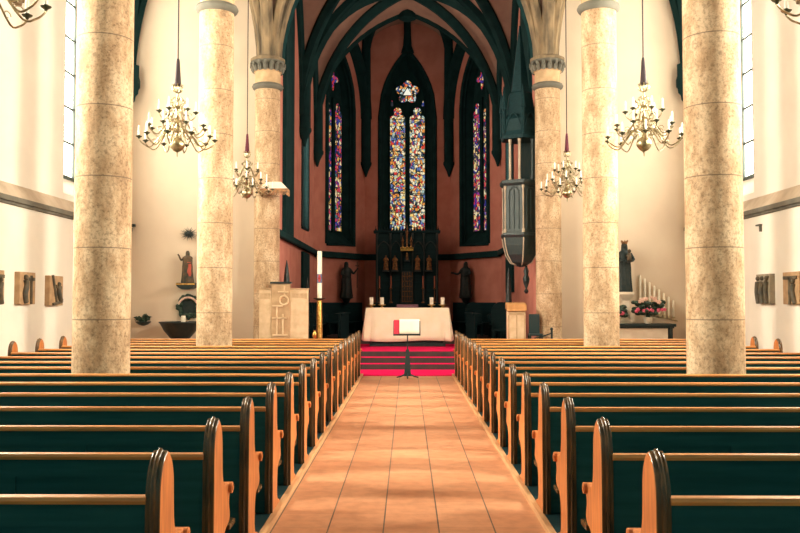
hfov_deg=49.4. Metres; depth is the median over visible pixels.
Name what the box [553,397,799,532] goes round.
pew
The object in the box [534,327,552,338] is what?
post
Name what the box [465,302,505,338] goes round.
choir stalls
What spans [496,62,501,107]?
trim
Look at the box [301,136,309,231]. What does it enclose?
window
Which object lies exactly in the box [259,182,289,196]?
canopy
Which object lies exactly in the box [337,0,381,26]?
trim
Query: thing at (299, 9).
trim
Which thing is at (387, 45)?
wall
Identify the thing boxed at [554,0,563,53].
trim
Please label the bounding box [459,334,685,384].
pew
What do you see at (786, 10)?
brass chandelier
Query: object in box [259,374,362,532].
trim
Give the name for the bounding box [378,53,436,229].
window
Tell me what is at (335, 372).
pew
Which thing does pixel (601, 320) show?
stone column
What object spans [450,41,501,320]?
wall
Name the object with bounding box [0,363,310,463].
pew
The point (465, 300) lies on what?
bracket
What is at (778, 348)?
pew
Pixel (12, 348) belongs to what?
pew
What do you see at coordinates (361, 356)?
carpet
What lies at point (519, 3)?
trim
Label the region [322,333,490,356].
floor
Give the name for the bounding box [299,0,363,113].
trim
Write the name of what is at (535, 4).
trim
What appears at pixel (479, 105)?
window
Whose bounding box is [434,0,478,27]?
trim
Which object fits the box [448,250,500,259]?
trim
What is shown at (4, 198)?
trim
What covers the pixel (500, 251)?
trim
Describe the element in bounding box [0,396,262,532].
pew
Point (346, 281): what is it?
statue
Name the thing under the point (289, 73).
trim
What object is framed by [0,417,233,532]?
pew
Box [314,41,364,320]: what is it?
wall
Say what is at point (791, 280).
relief plaque
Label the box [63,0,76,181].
window
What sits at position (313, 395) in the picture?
pew
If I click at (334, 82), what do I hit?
stained glass
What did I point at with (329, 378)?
pew
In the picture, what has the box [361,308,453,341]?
altar cloth
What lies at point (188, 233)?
star ornament
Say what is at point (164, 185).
wall
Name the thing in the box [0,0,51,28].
brass chandelier
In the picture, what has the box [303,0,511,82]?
ceiling
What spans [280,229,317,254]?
trim
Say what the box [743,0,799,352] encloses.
wall
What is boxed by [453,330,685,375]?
pew
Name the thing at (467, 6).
trim
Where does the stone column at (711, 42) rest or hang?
on the floor at (402, 455)
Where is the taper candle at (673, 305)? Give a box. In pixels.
[672,300,674,316]
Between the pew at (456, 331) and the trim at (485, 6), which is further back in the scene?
the trim at (485, 6)
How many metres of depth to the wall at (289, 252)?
26.90 m
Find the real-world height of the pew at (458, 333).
0.996 m
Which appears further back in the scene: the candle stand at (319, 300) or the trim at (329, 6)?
the trim at (329, 6)
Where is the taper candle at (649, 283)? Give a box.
[648,282,650,306]
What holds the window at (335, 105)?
in the wall at (331, 267)
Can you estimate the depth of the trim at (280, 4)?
21.71 m
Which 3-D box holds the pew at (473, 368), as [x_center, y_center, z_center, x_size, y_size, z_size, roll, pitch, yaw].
[3.670,1.638,13.309,5.158,0.996,0.731,0,-2,0]
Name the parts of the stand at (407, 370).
stem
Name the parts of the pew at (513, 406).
edge moulding, panel, rail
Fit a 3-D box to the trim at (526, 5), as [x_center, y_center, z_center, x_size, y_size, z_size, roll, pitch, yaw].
[1.919,-7.358,21.998,3.596,5.141,0.294,0,-2,0]
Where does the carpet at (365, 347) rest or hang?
on the floor at (332, 336)
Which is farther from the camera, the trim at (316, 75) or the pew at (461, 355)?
the trim at (316, 75)
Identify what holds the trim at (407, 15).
attached to the ceiling at (311, 8)
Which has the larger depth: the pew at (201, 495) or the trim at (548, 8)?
the trim at (548, 8)
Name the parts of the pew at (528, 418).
edge moulding, panel, rail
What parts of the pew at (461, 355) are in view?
edge moulding, rail, panel frame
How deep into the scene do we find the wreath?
22.02 m
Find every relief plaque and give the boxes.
[0,270,4,304]
[14,272,34,303]
[44,275,62,305]
[754,274,774,303]
[783,271,799,303]
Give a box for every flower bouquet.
[619,305,627,321]
[631,296,666,323]
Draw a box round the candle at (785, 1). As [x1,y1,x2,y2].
[784,0,787,7]
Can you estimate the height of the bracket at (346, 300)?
0.280 m
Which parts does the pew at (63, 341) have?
edge moulding, rail, panel frame, edge moulding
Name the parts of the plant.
planter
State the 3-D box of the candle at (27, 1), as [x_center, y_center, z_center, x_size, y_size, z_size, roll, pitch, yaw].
[-3.293,-2.308,7.687,0.027,0.152,0.027,0,-2,1]
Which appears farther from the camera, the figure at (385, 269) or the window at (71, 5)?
the figure at (385, 269)
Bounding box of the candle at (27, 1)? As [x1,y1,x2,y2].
[25,0,28,12]
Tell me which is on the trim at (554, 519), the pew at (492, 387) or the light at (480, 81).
the pew at (492, 387)
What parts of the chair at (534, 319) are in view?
backrest, seat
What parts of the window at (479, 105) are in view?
stained glass, stained glass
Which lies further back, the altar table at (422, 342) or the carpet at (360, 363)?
the altar table at (422, 342)
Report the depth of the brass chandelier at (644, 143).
12.95 m
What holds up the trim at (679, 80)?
attached to the wall at (651, 213)
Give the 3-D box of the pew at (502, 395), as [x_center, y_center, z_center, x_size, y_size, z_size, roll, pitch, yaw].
[3.636,1.481,9.393,5.158,0.996,0.731,0,-2,0]
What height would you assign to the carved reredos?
4.122 m
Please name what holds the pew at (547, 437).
on the trim at (554, 519)
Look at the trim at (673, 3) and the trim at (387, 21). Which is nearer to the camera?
the trim at (673, 3)
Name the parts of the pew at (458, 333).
edge moulding, rail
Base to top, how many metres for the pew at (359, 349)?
0.996 m
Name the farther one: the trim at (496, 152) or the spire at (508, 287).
the trim at (496, 152)
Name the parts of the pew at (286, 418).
rail, panel, edge moulding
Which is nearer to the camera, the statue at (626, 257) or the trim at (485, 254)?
the statue at (626, 257)
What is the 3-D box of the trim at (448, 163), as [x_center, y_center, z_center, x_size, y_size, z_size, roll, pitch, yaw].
[1.934,-6.075,34.337,0.460,5.100,0.438,0,-2,0]
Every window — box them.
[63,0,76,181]
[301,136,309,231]
[325,56,355,246]
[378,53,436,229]
[459,56,489,246]
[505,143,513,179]
[740,0,753,180]
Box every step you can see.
[360,358,454,362]
[360,364,454,369]
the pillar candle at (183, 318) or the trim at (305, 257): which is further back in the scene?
the trim at (305, 257)
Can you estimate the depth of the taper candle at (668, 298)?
21.93 m
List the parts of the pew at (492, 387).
edge moulding, panel, rail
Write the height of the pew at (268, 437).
0.996 m
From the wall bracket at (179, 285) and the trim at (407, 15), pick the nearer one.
the wall bracket at (179, 285)
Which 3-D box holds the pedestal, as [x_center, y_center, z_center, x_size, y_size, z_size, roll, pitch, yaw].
[5.612,1.026,21.689,0.368,0.781,0.368,0,-2,0]
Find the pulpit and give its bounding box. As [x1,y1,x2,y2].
[499,26,535,293]
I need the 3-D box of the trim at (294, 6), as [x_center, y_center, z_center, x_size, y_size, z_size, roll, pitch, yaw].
[-1.602,-7.354,22.278,3.776,5.296,0.450,0,-2,0]
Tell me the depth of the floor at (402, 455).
8.01 m
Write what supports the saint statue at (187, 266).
on the wall bracket at (179, 285)
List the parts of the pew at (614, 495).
edge moulding, rail, panel frame, panel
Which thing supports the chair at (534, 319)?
on the floor at (332, 336)
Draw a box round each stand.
[313,298,325,338]
[393,321,419,378]
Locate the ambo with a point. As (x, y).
(283, 309)
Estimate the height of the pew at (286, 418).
0.996 m
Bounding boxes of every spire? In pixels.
[284,260,289,281]
[506,268,511,338]
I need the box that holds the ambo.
[259,282,309,338]
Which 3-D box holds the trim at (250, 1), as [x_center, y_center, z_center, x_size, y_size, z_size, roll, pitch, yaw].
[-4.345,-7.335,22.051,1.944,5.017,0.208,0,-2,0]
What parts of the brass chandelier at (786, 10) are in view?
arm, arm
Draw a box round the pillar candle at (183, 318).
[181,315,185,321]
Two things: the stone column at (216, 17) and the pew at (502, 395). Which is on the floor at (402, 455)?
the stone column at (216, 17)
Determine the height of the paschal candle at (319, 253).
1.194 m
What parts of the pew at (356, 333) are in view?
rail, panel frame, edge moulding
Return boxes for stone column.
[71,0,133,373]
[195,0,238,345]
[250,55,285,338]
[529,54,565,338]
[577,0,620,345]
[682,0,745,373]
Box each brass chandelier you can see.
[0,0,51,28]
[136,0,217,156]
[233,0,273,201]
[539,0,582,200]
[605,0,683,155]
[771,0,799,24]
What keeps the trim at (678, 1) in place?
attached to the wall at (775, 250)
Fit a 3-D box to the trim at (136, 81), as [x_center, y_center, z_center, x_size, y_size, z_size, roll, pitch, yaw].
[-6.831,-4.624,22.143,0.440,0.980,0.418,0,-2,0]
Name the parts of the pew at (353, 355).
rail, panel frame, edge moulding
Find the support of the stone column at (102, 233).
on the floor at (402, 455)
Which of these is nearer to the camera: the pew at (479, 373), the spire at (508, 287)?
the pew at (479, 373)
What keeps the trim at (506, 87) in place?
attached to the wall at (518, 295)
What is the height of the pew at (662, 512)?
0.996 m
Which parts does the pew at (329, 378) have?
rail, panel, edge moulding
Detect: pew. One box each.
[0,344,340,411]
[0,348,334,421]
[0,352,328,432]
[0,357,320,446]
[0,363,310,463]
[0,372,298,485]
[0,382,283,513]
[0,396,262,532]
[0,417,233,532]
[0,448,189,532]
[8,341,345,403]
[35,338,349,396]
[59,336,352,390]
[130,331,361,375]
[130,332,358,379]
[130,334,355,384]
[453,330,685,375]
[456,332,685,380]
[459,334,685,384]
[462,336,758,390]
[465,338,782,396]
[470,341,799,403]
[474,344,799,411]
[480,348,799,421]
[487,352,799,432]
[494,357,799,446]
[504,364,799,463]
[516,372,799,485]
[532,382,799,514]
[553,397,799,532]
[582,417,799,532]
[626,449,799,532]
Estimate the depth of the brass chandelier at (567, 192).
18.85 m
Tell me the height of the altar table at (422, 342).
1.007 m
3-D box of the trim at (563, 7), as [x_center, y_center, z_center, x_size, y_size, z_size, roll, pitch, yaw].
[4.719,-7.338,21.973,1.944,5.017,0.208,0,-2,0]
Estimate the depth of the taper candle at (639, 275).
21.96 m
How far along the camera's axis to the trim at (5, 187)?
16.84 m
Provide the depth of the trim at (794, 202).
16.75 m
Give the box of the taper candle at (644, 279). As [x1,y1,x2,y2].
[644,279,645,296]
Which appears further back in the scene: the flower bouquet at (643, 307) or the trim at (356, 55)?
the trim at (356, 55)
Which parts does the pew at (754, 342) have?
edge moulding, rail, panel frame, edge moulding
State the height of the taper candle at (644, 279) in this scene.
0.798 m
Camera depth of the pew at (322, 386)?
10.34 m
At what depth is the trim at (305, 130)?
27.39 m
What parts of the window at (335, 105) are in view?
stained glass, stained glass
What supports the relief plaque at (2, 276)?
attached to the wall at (32, 55)
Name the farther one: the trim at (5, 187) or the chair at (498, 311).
the chair at (498, 311)
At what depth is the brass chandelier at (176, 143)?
13.01 m
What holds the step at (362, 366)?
on the floor at (402, 455)
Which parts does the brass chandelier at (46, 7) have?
arm, arm, arm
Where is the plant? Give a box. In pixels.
[133,314,150,325]
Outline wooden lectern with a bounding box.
[505,302,526,338]
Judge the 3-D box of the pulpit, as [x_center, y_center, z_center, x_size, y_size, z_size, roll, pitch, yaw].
[3.110,-2.776,22.464,1.041,6.948,1.186,0,-2,0]
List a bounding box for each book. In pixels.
[394,319,418,333]
[397,304,417,307]
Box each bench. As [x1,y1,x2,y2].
[322,302,363,334]
[451,302,495,334]
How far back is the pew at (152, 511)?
3.48 m
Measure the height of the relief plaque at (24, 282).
0.590 m
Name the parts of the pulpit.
cornice, moulding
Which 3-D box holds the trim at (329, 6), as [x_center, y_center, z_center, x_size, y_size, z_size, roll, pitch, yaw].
[-1.531,-7.231,26.369,4.471,5.054,0.358,-2,-3,38]
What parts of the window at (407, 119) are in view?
stained glass, lead frame, stained glass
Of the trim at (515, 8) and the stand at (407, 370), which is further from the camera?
the trim at (515, 8)
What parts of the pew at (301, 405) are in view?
rail, panel, edge moulding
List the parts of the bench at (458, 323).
seat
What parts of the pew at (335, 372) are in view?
rail, edge moulding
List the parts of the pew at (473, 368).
edge moulding, rail, panel frame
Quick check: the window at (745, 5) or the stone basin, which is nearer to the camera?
the window at (745, 5)
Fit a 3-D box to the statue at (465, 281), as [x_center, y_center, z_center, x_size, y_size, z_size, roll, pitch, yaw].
[2.331,0.482,32.890,0.814,1.341,0.424,-1,-3,32]
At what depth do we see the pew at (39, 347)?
14.26 m
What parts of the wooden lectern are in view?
panel frame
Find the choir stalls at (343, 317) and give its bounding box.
[309,302,350,338]
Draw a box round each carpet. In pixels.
[360,344,454,350]
[360,363,454,363]
[360,369,454,375]
[361,356,453,357]
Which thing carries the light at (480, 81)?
attached to the window at (479, 105)
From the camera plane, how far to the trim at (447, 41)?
34.29 m
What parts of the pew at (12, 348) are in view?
edge moulding, rail, edge moulding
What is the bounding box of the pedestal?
[619,292,633,322]
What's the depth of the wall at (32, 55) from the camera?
16.85 m
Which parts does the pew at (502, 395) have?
edge moulding, panel, rail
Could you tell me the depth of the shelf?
32.27 m
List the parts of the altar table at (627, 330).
leg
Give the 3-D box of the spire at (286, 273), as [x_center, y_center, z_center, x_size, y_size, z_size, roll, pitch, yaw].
[-3.001,0.982,23.006,0.204,2.307,0.204,1,-2,-22]
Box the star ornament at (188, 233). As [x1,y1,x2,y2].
[183,228,196,240]
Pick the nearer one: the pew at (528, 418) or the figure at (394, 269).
the pew at (528, 418)
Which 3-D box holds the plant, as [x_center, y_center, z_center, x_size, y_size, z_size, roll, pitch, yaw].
[-6.488,1.339,21.961,0.496,0.310,0.300,0,-2,0]
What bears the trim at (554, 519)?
on the floor at (402, 455)
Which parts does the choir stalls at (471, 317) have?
panel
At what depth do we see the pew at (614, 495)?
4.43 m
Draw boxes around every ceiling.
[272,0,542,11]
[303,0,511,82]
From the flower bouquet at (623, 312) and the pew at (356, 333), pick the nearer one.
the pew at (356, 333)
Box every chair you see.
[491,302,505,338]
[528,314,542,338]
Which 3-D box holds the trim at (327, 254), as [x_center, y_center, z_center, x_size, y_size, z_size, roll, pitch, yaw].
[-2.194,-0.414,32.870,0.159,0.230,3.196,-1,-3,33]
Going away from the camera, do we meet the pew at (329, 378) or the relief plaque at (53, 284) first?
the pew at (329, 378)
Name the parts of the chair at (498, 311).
seat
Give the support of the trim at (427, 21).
attached to the wall at (486, 286)
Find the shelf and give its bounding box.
[369,303,444,304]
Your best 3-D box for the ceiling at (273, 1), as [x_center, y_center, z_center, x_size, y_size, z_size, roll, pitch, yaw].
[0.088,-7.935,10.527,14.600,4.783,23.800,0,-2,0]
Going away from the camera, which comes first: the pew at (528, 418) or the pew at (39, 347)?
the pew at (528, 418)
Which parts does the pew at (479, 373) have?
edge moulding, rail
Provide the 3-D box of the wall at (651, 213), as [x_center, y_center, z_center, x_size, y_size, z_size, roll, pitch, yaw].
[5.692,-4.303,22.393,4.200,13.600,0.300,0,-2,0]
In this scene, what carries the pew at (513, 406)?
on the trim at (554, 519)
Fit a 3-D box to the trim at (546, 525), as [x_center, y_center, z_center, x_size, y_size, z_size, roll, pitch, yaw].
[1.060,1.952,9.330,0.047,0.050,18.820,0,-2,0]
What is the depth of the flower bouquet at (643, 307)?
21.19 m
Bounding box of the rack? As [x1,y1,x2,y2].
[650,313,677,321]
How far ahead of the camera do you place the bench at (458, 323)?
32.93 m
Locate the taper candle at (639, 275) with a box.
[639,275,640,298]
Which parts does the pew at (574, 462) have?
edge moulding, rail, panel frame, panel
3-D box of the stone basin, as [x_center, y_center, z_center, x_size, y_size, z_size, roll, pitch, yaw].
[-5.441,1.915,21.528,1.040,1.105,1.040,0,-2,0]
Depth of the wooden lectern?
21.21 m
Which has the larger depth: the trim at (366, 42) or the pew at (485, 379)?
the trim at (366, 42)
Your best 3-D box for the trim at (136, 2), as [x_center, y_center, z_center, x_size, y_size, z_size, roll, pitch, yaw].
[-6.129,-7.297,20.971,0.304,5.336,3.528,1,-3,-32]
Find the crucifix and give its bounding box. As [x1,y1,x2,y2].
[400,228,413,261]
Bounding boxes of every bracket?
[176,283,196,288]
[340,297,352,304]
[459,297,471,303]
[755,224,761,231]
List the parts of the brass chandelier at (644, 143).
arm, arm, arm, arm, arm, arm, arm, arm, arm, hanging cord, crown, stem, arm, arm, arm, arm, arm, arm, arm, arm, arm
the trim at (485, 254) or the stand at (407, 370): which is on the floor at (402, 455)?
the stand at (407, 370)
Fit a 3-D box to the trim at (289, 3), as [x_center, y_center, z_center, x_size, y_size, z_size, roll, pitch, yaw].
[-1.545,-7.357,22.028,3.596,5.141,0.294,0,-2,0]
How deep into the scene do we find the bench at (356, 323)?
32.80 m
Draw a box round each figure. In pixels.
[382,255,388,271]
[391,255,397,271]
[414,255,420,271]
[426,255,432,271]
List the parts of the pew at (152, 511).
panel frame, panel, rail, edge moulding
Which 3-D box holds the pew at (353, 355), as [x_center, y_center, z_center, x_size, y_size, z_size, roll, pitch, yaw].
[-3.414,1.759,16.308,5.158,0.996,0.731,0,-2,0]
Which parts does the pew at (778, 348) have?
edge moulding, rail, panel frame, edge moulding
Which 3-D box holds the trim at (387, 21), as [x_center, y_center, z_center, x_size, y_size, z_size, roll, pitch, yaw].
[-1.549,-7.013,31.822,3.738,5.010,0.260,0,-2,0]
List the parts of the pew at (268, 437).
panel, rail, edge moulding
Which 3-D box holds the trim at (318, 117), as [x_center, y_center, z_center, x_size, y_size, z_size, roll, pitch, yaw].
[-3.009,-5.279,31.715,0.460,3.300,0.438,0,-2,0]
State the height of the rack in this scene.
0.318 m
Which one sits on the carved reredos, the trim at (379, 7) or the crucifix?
the crucifix
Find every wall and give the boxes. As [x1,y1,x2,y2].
[0,0,73,355]
[130,0,255,338]
[279,9,313,301]
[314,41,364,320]
[364,23,450,317]
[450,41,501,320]
[501,8,535,338]
[559,0,685,338]
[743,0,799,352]
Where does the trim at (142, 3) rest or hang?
attached to the wall at (164, 185)
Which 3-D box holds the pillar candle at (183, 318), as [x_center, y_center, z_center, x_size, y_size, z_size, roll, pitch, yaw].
[-5.352,1.328,21.491,0.110,0.276,0.107,0,-2,0]
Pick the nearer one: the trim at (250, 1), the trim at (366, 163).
the trim at (250, 1)
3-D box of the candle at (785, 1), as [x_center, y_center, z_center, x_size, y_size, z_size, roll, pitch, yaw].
[3.357,-2.313,7.565,0.027,0.152,0.027,1,-2,-13]
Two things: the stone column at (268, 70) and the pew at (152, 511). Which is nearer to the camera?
the pew at (152, 511)
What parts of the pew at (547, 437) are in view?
edge moulding, rail, panel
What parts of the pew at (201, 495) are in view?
panel frame, rail, panel, edge moulding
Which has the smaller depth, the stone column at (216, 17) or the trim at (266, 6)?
the stone column at (216, 17)
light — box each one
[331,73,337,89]
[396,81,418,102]
[477,73,483,88]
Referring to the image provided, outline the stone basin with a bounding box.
[159,321,195,338]
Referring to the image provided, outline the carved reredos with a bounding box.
[369,226,444,307]
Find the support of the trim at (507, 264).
attached to the wall at (518, 295)
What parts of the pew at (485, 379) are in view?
edge moulding, panel, rail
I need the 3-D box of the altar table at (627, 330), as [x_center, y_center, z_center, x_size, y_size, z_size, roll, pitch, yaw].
[5.896,1.938,21.509,1.664,1.056,0.720,0,-2,0]
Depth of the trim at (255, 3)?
21.65 m
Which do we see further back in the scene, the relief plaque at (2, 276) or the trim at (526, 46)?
the trim at (526, 46)
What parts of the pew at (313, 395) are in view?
rail, panel, edge moulding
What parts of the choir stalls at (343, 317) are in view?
panel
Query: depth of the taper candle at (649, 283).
21.96 m
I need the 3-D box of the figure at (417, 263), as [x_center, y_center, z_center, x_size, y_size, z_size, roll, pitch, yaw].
[0.663,-0.118,32.984,0.260,0.618,0.275,0,-2,0]
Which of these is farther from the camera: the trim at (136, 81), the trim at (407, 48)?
the trim at (407, 48)
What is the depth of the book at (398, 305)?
23.34 m
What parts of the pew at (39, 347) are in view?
edge moulding, panel frame, rail, edge moulding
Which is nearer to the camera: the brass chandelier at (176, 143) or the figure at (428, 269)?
the brass chandelier at (176, 143)
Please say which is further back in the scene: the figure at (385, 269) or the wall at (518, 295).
the figure at (385, 269)
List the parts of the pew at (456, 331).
edge moulding, rail, panel frame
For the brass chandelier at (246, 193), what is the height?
8.234 m
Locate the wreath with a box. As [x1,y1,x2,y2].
[176,294,196,319]
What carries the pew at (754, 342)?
on the trim at (554, 519)
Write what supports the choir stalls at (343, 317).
on the floor at (332, 336)
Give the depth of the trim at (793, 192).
17.17 m
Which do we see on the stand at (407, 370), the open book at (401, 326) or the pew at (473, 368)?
the open book at (401, 326)
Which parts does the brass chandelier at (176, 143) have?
arm, arm, arm, arm, arm, arm, arm, arm, stem, hanging cord, crown, arm, arm, arm, arm, arm, arm, arm, arm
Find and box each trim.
[0,180,73,211]
[0,193,132,230]
[133,64,139,102]
[134,0,138,63]
[135,0,147,63]
[249,0,257,55]
[251,0,260,54]
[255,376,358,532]
[259,0,272,54]
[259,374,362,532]
[272,0,285,55]
[277,0,294,57]
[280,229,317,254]
[281,0,298,75]
[282,12,294,236]
[296,0,304,90]
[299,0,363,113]
[299,80,311,146]
[301,251,309,292]
[303,0,339,86]
[313,63,318,114]
[314,105,323,166]
[314,251,366,259]
[317,0,400,108]
[335,14,398,69]
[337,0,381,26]
[350,44,371,118]
[361,48,371,176]
[362,31,374,48]
[367,254,448,259]
[399,9,415,21]
[401,22,413,53]
[414,0,497,107]
[416,14,478,67]
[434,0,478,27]
[439,31,452,48]
[443,43,464,118]
[443,47,453,176]
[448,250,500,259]
[451,0,511,92]
[452,374,555,532]
[456,376,560,532]
[475,0,511,85]
[491,104,501,166]
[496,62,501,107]
[497,248,503,254]
[504,80,511,145]
[505,256,513,291]
[510,0,518,79]
[516,0,534,75]
[520,0,537,56]
[520,11,531,92]
[529,0,542,54]
[542,0,555,53]
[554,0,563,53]
[557,0,566,54]
[669,0,681,62]
[676,63,682,100]
[677,0,682,62]
[684,197,799,230]
[743,185,799,211]
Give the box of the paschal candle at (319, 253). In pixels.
[317,251,321,297]
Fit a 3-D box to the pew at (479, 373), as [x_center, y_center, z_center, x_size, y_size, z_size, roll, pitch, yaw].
[3.662,1.599,12.330,5.158,0.996,0.731,0,-2,0]
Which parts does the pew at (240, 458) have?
rail, panel frame, panel, edge moulding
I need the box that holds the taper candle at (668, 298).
[667,297,669,315]
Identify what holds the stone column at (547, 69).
on the floor at (332, 336)
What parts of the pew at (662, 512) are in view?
edge moulding, rail, panel frame, panel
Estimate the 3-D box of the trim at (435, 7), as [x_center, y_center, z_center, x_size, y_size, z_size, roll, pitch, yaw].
[2.015,-7.049,30.774,4.188,5.044,0.360,1,-3,-31]
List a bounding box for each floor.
[269,376,545,532]
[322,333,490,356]
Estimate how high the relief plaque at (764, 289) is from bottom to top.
0.590 m
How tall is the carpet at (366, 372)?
0.012 m
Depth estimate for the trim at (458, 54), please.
34.01 m
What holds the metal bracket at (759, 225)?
attached to the wall at (775, 250)
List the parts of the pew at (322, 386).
rail, panel, edge moulding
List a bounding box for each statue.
[177,251,193,282]
[340,262,357,296]
[451,261,471,296]
[619,240,634,291]
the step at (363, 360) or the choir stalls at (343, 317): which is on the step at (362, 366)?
the step at (363, 360)
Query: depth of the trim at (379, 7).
31.01 m
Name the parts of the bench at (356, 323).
seat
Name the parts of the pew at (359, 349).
rail, panel frame, edge moulding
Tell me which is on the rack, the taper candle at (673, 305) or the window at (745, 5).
the taper candle at (673, 305)
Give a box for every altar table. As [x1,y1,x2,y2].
[370,340,445,345]
[620,323,675,338]
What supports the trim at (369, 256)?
attached to the wall at (387, 45)
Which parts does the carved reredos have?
tabernacle door, cornice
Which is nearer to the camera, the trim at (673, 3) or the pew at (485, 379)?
the pew at (485, 379)

